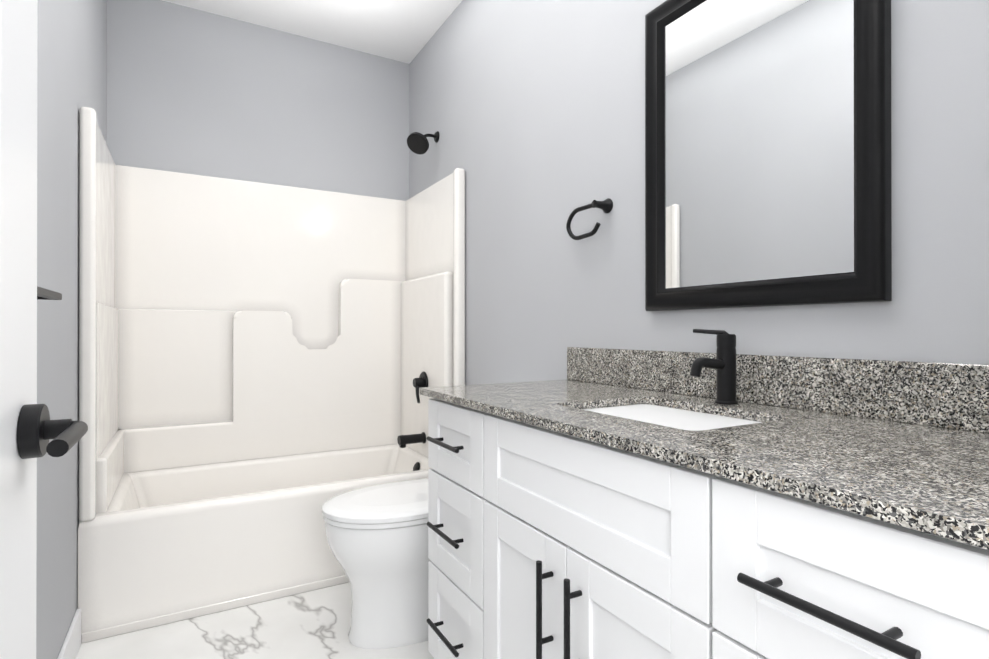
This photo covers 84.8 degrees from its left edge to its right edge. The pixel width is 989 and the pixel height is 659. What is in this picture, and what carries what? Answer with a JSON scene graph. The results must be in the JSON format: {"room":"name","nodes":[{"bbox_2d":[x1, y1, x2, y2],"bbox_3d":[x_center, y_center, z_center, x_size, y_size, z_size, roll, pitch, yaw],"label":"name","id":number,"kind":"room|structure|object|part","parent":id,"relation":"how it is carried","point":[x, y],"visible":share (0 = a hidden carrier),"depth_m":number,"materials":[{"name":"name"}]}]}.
{"room":"bathroom","nodes":[
{"label":"bathroom","id":0,"kind":"room"},
{"bbox_2d":[36,0,106,658],"bbox_3d":[-0.807,-0.273,0.644,0.100,2.740,4.400,0,0,-30],"label":"wall","id":1,"kind":"structure","parent":0,"point":[72,59],"depth_m":1.65,"materials":[{"name":"grey paint"}]},
{"bbox_2d":[37,286,61,299],"bbox_3d":[-0.950,-0.082,1.062,0.064,0.044,0.614,0,0,-30],"label":"towel rail","id":2,"kind":"object","parent":1,"relation":"attached to","point":[44,294],"visible":0.31,"depth_m":1.24,"materials":[{"name":"black metal"}]},
{"bbox_2d":[57,609,80,658],"bbox_3d":[-0.898,1.035,0.917,0.014,0.125,2.245,0,0,-30],"label":"baseboard","id":3,"kind":"structure","parent":1,"relation":"attached to","point":[70,646],"depth_m":1.72,"materials":[{"name":"white wood"}]},
{"bbox_2d":[76,582,433,658],"bbox_3d":[-0.101,1.128,1.042,1.724,0.060,4.600,0,0,-30],"label":"floor","id":4,"kind":"structure","parent":0,"point":[314,624],"depth_m":1.93,"materials":[{"name":"stone"}]},
{"bbox_2d":[78,107,464,642],"bbox_3d":[-0.991,0.157,2.610,1.518,1.889,0.791,0,0,-30],"label":"shower","id":5,"kind":"object","parent":4,"relation":"on","point":[256,359],"visible":0.83,"depth_m":2.70,"materials":[{"name":"plastic"}]},
{"bbox_2d":[397,432,425,447],"bbox_3d":[-0.436,0.582,2.853,0.140,0.070,0.060,0,0,-30],"label":"tub spout","id":6,"kind":"object","parent":5,"relation":"attached to","point":[403,440],"visible":1,"depth_m":2.83,"materials":[{"name":"black metal"}]},
{"bbox_3d":[-0.414,0.736,2.865,0.029,0.066,0.068,0,0,-30],"label":"bathtub overflow plate","id":7,"kind":"part","parent":5,"relation":"part of","materials":[{"name":"black metal"}]},
{"bbox_2d":[413,372,427,402],"bbox_3d":[-0.401,0.305,2.872,0.060,0.161,0.119,0,0,-30],"label":"shower valve","id":8,"kind":"object","parent":5,"relation":"attached to","point":[420,382],"visible":0.88,"depth_m":2.85,"materials":[{"name":"black metal"}]},
{"bbox_2d":[322,478,429,648],"bbox_3d":[-0.246,0.680,2.042,0.778,0.840,0.448,0,0,-30],"label":"toilet","id":9,"kind":"object","parent":4,"relation":"on","point":[377,537],"visible":0.33,"depth_m":1.86,"materials":[{"name":"white ceramic"}]},
{"bbox_2d":[420,391,988,658],"bbox_3d":[0.370,0.647,1.155,0.590,0.902,1.410,0,0,-30],"label":"bathroom vanity","id":10,"kind":"object","parent":4,"relation":"on","point":[602,503],"depth_m":0.84,"materials":[{"name":"white paint"}]},
{"bbox_2d":[420,379,988,534],"bbox_3d":[0.374,0.185,1.165,0.574,0.020,1.422,0,0,-30],"label":"countertop","id":11,"kind":"structure","parent":10,"relation":"on","point":[941,474],"depth_m":0.83,"materials":[{"name":"grey stone"}]},
{"bbox_2d":[572,399,775,426],"bbox_3d":[0.369,0.272,1.178,0.324,0.178,0.434,0,0,-30],"label":"sink","id":12,"kind":"object","parent":11,"relation":"in","point":[682,414],"depth_m":1.26,"materials":[{"name":"white ceramic"}]},
{"bbox_2d":[690,329,737,404],"bbox_3d":[0.498,0.086,1.282,0.145,0.177,0.098,0,0,-30],"label":"faucet","id":13,"kind":"object","parent":11,"relation":"on","point":[723,363],"visible":1,"depth_m":1.26,"materials":[{"name":"black metal"}]},
{"bbox_2d":[107,0,408,200],"bbox_3d":[-1.212,-0.268,3.001,1.724,2.740,0.100,0,0,-30],"label":"wall","id":14,"kind":"structure","parent":0,"point":[194,91],"depth_m":2.89,"materials":[{"name":"grey paint"}]},
{"bbox_2d":[162,0,461,63],"bbox_3d":[-0.101,-1.672,1.048,1.724,0.060,4.600,0,0,-30],"label":"ceiling","id":15,"kind":"structure","parent":0,"point":[404,31],"depth_m":2.85,"materials":[{"name":"white paint"}]},
{"bbox_2d":[409,0,988,384],"bbox_3d":[0.605,-0.271,1.446,0.100,2.740,4.400,0,0,-30],"label":"wall","id":16,"kind":"structure","parent":0,"point":[532,112],"depth_m":1.77,"materials":[{"name":"grey paint"}]},
{"bbox_2d":[407,131,438,154],"bbox_3d":[-0.377,-1.012,2.894,0.178,0.142,0.117,0,0,-30],"label":"shower head","id":17,"kind":"object","parent":16,"relation":"attached to","point":[417,142],"visible":1,"depth_m":2.87},
{"bbox_2d":[566,198,612,239],"bbox_3d":[0.311,-0.362,1.800,0.060,0.126,0.176,0,0,-30],"label":"towel ring","id":18,"kind":"object","parent":16,"relation":"attached to","point":[605,205],"visible":1,"depth_m":1.75,"materials":[{"name":"black metal"}]},
{"bbox_2d":[645,0,891,310],"bbox_3d":[0.602,-0.488,1.315,0.032,0.867,0.625,0,0,-30],"label":"mirror","id":19,"kind":"object","parent":16,"relation":"attached to","point":[767,152],"visible":1,"depth_m":1.26,"materials":[{"name":"black mirror"}]},
{"bbox_2d":[567,347,988,430],"bbox_3d":[0.615,0.118,1.302,0.020,0.115,1.422,0,0,-30],"label":"backsplash","id":20,"kind":"structure","parent":16,"relation":"attached to","point":[938,394],"depth_m":1.14,"materials":[{"name":"grey stone"}]},
{"bbox_3d":[0.348,-0.274,0.253,1.524,2.740,0.120,0,0,-30],"label":"wall","id":21,"kind":"structure","parent":0,"visible":0},
{"bbox_2d":[0,0,87,658],"bbox_3d":[-0.427,0.070,0.363,0.166,2.028,0.814,0,0,-30],"label":"door","id":22,"kind":"structure","parent":21,"relation":"in","point":[29,428],"depth_m":0.64,"materials":[{"name":"white paint"}]},
{"bbox_3d":[-0.576,0.125,0.625,0.166,0.066,0.212,0,0,-30],"label":"handle","id":23,"kind":"part","parent":22,"relation":"part of","materials":[{"name":"black metal"}]}
]}

